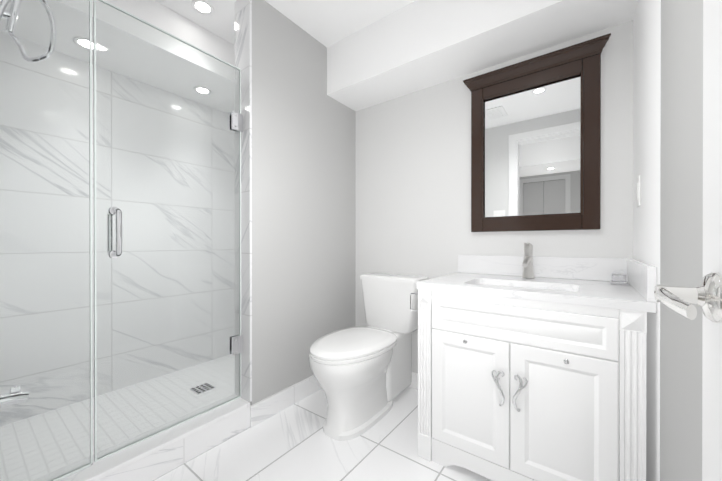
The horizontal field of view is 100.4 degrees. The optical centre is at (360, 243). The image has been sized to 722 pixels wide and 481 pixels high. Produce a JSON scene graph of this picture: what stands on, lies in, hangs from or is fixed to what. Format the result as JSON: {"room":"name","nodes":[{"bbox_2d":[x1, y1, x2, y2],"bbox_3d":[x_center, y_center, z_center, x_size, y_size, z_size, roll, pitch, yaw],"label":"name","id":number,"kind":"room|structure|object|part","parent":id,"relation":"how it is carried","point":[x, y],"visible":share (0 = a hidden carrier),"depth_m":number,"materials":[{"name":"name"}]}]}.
{"room":"bathroom","nodes":[
{"label":"bathroom","id":0,"kind":"room"},
{"bbox_2d":[155,0,415,46],"bbox_3d":[-0.366,-1.340,1.328,2.715,0.080,2.060,0,0,37],"label":"ceiling","id":1,"kind":"structure","parent":0,"point":[326,23],"depth_m":1.71,"materials":[{"name":"paint"}]},
{"bbox_2d":[0,0,234,113],"bbox_3d":[-1.240,-1.181,1.841,0.500,0.240,1.480,0,0,37],"label":"ceiling bulkhead","id":2,"kind":"object","parent":1,"relation":"attached to","point":[161,16],"visible":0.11,"depth_m":1.67,"materials":[{"name":"paint"}]},
{"bbox_2d":[73,37,100,50],"bbox_3d":[-1.453,-1.057,1.597,0.112,0.006,0.112,0,0,37],"label":"ceiling light","id":3,"kind":"object","parent":2,"relation":"attached to","point":[76,42],"depth_m":1.59,"materials":[{"name":"white plastic"}]},
{"bbox_3d":[-1.453,-1.059,1.597,0.072,0.001,0.072,0,0,37],"label":"disc ceiling light","id":4,"kind":"part","parent":3,"relation":"part of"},
{"bbox_2d":[194,86,211,94],"bbox_3d":[-1.096,-1.058,2.084,0.112,0.006,0.112,0,0,37],"label":"ceiling light","id":5,"kind":"object","parent":2,"relation":"attached to","point":[209,92],"depth_m":2.08,"materials":[{"name":"white plastic"}]},
{"bbox_3d":[-1.096,-1.060,2.084,0.072,0.001,0.072,0,0,37],"label":"disc ceiling light","id":6,"kind":"part","parent":5,"relation":"part of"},
{"bbox_2d":[191,0,213,14],"bbox_3d":[-0.869,-1.297,1.653,0.112,0.006,0.112,0,0,37],"label":"recessed light","id":7,"kind":"object","parent":1,"relation":"in","point":[193,5],"depth_m":1.65,"materials":[{"name":"white plastic"}]},
{"bbox_3d":[-0.869,-1.299,1.653,0.072,0.001,0.072,0,0,37],"label":"disc ceiling light","id":8,"kind":"part","parent":7,"relation":"part of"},
{"bbox_2d":[327,0,636,110],"bbox_3d":[0.486,-1.143,1.660,1.545,0.314,0.310,0,0,37],"label":"ceiling bulkhead","id":9,"kind":"object","parent":1,"relation":"attached to","point":[416,45],"visible":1,"depth_m":1.57,"materials":[{"name":"paint"}]},
{"bbox_2d":[237,0,355,404],"bbox_3d":[-0.357,-0.181,1.940,0.140,2.240,0.872,0,0,37],"label":"wall","id":10,"kind":"structure","parent":0,"point":[303,211],"depth_m":1.78,"materials":[{"name":"paint"}]},
{"bbox_2d":[33,394,249,480],"bbox_3d":[-0.892,0.822,1.223,0.151,0.020,0.896,0,0,37],"label":"sill","id":11,"kind":"structure","parent":10,"relation":"attached to","point":[108,465],"depth_m":1.22,"materials":[{"name":"white stone"}]},
{"bbox_2d":[0,0,242,480],"bbox_3d":[-0.893,-0.051,1.222,0.130,1.718,0.892,0,0,37],"label":"glass","id":12,"kind":"object","parent":11,"relation":"on","point":[235,125],"visible":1,"depth_m":1.13,"materials":[{"name":"clear glass"}]},
{"bbox_3d":[-0.945,-0.042,1.152,0.130,0.198,0.032,0,0,37],"label":"handle","id":13,"kind":"part","parent":12,"relation":"part of","materials":[{"name":"silver metal"}]},
{"bbox_3d":[-0.805,-0.054,1.340,0.010,1.711,0.586,0,0,37],"label":"door","id":14,"kind":"part","parent":12,"relation":"part of","materials":[{"name":"clear glass"}]},
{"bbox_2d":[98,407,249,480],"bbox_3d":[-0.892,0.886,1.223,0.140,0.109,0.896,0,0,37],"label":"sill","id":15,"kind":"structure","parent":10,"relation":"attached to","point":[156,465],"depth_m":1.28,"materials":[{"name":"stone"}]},
{"bbox_2d":[235,0,251,401],"bbox_3d":[-0.621,-0.245,1.585,0.140,2.111,0.012,0,0,37],"label":"shower wall edge","id":16,"kind":"structure","parent":10,"relation":"attached to","point":[243,35],"depth_m":1.56,"materials":[{"name":"white tile"}]},
{"bbox_2d":[250,375,321,427],"bbox_3d":[-0.301,0.884,1.892,0.010,0.110,0.884,0,0,37],"label":"baseboard","id":17,"kind":"structure","parent":10,"relation":"attached to","point":[271,406],"depth_m":1.69,"materials":[{"name":"white tile"}]},
{"bbox_2d":[153,387,492,480],"bbox_3d":[0.034,0.971,0.973,1.645,0.060,1.960,0,0,37],"label":"floor","id":18,"kind":"structure","parent":0,"point":[294,442],"depth_m":1.34,"materials":[{"name":"tile"}]},
{"bbox_2d":[309,273,428,440],"bbox_3d":[0.031,0.569,1.698,0.426,0.742,0.779,0,0,37],"label":"toilet","id":19,"kind":"object","parent":18,"relation":"on","point":[363,376],"visible":0.96,"depth_m":1.58,"materials":[{"name":"white ceramic"}]},
{"bbox_3d":[-0.039,0.527,1.604,0.373,0.049,0.545,0,0,37],"label":"seat","id":20,"kind":"part","parent":19,"relation":"part of","materials":[{"name":"white plastic"}]},
{"bbox_3d":[0.206,0.370,1.933,0.426,0.334,0.193,0,0,37],"label":"tank","id":21,"kind":"part","parent":19,"relation":"part of","materials":[{"name":"white ceramic"}]},
{"bbox_2d":[416,255,656,480],"bbox_3d":[0.714,0.503,1.321,0.767,0.874,0.584,0,0,37],"label":"bathroom vanity","id":22,"kind":"object","parent":18,"relation":"on","point":[541,376],"visible":1,"depth_m":1.09,"materials":[{"name":"white painted wood"},{"name":"quartz"},{"name":"silver metal"}]},
{"bbox_2d":[410,292,417,310],"bbox_3d":[0.294,0.274,1.450,0.071,0.093,0.142,0,0,37],"label":"paper holder","id":23,"kind":"object","parent":22,"relation":"attached to","point":[414,293],"visible":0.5,"depth_m":1.42,"materials":[{"name":"silver metal"}]},
{"bbox_2d":[416,255,656,312],"bbox_3d":[0.720,0.133,1.329,0.767,0.134,0.563,0,0,37],"label":"countertop","id":24,"kind":"structure","parent":22,"relation":"on","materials":[{"name":"stone"}]},
{"bbox_2d":[522,242,534,277],"bbox_3d":[0.805,0.082,1.459,0.058,0.175,0.139,0,0,37],"label":"faucet","id":25,"kind":"object","parent":24,"relation":"on","point":[528,270],"visible":1,"depth_m":1.47,"materials":[{"name":"silver metal"}]},
{"bbox_2d":[610,272,628,284],"bbox_3d":[1.092,0.147,1.273,0.058,0.045,0.058,0,0,37],"label":"soap dish","id":26,"kind":"object","parent":24,"relation":"on","point":[619,278],"visible":0.98,"depth_m":1.25,"materials":[{"name":"silver metal"}]},
{"bbox_2d":[356,20,632,373],"bbox_3d":[0.220,-0.181,2.116,2.715,2.240,0.100,0,0,37],"label":"wall","id":27,"kind":"structure","parent":0,"point":[413,183],"depth_m":1.84,"materials":[{"name":"paint"}]},
{"bbox_2d":[409,372,417,389],"bbox_3d":[0.270,0.889,2.010,0.765,0.100,0.014,0,0,37],"label":"baseboard","id":28,"kind":"structure","parent":27,"relation":"attached to","point":[414,383],"depth_m":1.95,"materials":[{"name":"white wood"}]},
{"bbox_2d":[463,33,610,231],"bbox_3d":[0.856,-0.496,1.538,0.646,0.859,0.062,0,0,37],"label":"mirror","id":29,"kind":"object","parent":27,"relation":"attached to","point":[535,143],"visible":1,"depth_m":1.52,"materials":[{"name":"brown wood"}]},
{"bbox_2d":[484,74,580,216],"bbox_3d":[0.866,-0.472,1.555,0.451,0.667,0.004,0,0,37],"label":"mirror glass","id":30,"kind":"object","parent":29,"relation":"attached to","point":[532,131],"depth_m":1.54,"materials":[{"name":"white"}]},
{"bbox_2d":[633,0,702,480],"bbox_3d":[0.653,-0.178,0.509,0.100,2.240,1.960,0,0,37],"label":"wall","id":31,"kind":"structure","parent":0,"point":[681,205],"depth_m":0.74,"materials":[{"name":"paint"}]},
{"bbox_2d":[636,175,640,206],"bbox_3d":[1.075,-0.202,1.168,0.008,0.115,0.070,0,0,37],"label":"switch plate","id":32,"kind":"object","parent":31,"relation":"attached to","point":[638,191],"visible":1,"depth_m":1.15,"materials":[{"name":"white plastic"}]},
{"bbox_2d":[654,0,721,480],"bbox_3d":[0.281,-0.078,0.172,0.088,2.018,0.710,0,0,37],"label":"door","id":33,"kind":"structure","parent":31,"relation":"in","point":[706,295],"depth_m":0.41,"materials":[{"name":"white wood"}]},
{"bbox_3d":[0.416,0.070,0.377,0.060,0.066,0.151,0,0,37],"label":"handle","id":34,"kind":"part","parent":33,"relation":"part of","materials":[{"name":"silver metal"}]},
{"bbox_3d":[-1.025,0.969,1.824,1.070,0.060,2.060,0,0,37],"label":"floor","id":35,"kind":"structure","parent":0,"visible":0},
{"bbox_2d":[0,354,235,480],"bbox_3d":[-1.107,0.924,1.747,0.830,0.030,1.480,0,0,37],"label":"mosaic shower floor","id":36,"kind":"structure","parent":35,"relation":"on","point":[13,445],"depth_m":1.56,"materials":[{"name":"white tile"}]},
{"bbox_2d":[190,383,215,394],"bbox_3d":[-0.992,0.907,1.885,0.110,0.004,0.110,0,0,37],"label":"shower drain","id":37,"kind":"object","parent":36,"relation":"on","point":[202,388],"depth_m":1.88,"materials":[{"name":"silver metal"}]},
{"bbox_3d":[-1.444,-0.181,2.071,0.100,2.240,1.960,0,0,37],"label":"wall","id":38,"kind":"structure","parent":0,"visible":0},
{"bbox_2d":[0,31,234,425],"bbox_3d":[-1.436,-0.076,1.990,0.010,1.970,1.480,0,0,37],"label":"tiled wall","id":39,"kind":"structure","parent":38,"relation":"attached to","point":[59,265],"depth_m":1.82,"materials":[{"name":"white tile"}]},
{"bbox_3d":[-1.511,-0.179,1.085,0.970,2.240,0.060,0,0,37],"label":"wall","id":40,"kind":"structure","parent":0,"visible":0},
{"bbox_3d":[-1.542,-0.194,1.152,0.820,2.210,0.010,0,0,37],"label":"wall tile","id":41,"kind":"structure","parent":40,"relation":"attached to","visible":0},
{"bbox_2d":[0,385,28,407],"bbox_3d":[-1.463,0.630,1.210,0.068,0.079,0.174,0,0,37],"label":"tub spout","id":42,"kind":"object","parent":41,"relation":"attached to","point":[21,397],"depth_m":1.24,"materials":[{"name":"silver metal"}]},
{"bbox_2d":[0,0,55,62],"bbox_3d":[-1.375,-0.585,1.186,0.230,1.052,0.243,0,0,37],"label":"shower","id":43,"kind":"object","parent":41,"relation":"attached to","point":[12,14],"depth_m":1.23,"materials":[{"name":"silver metal"}]}
]}

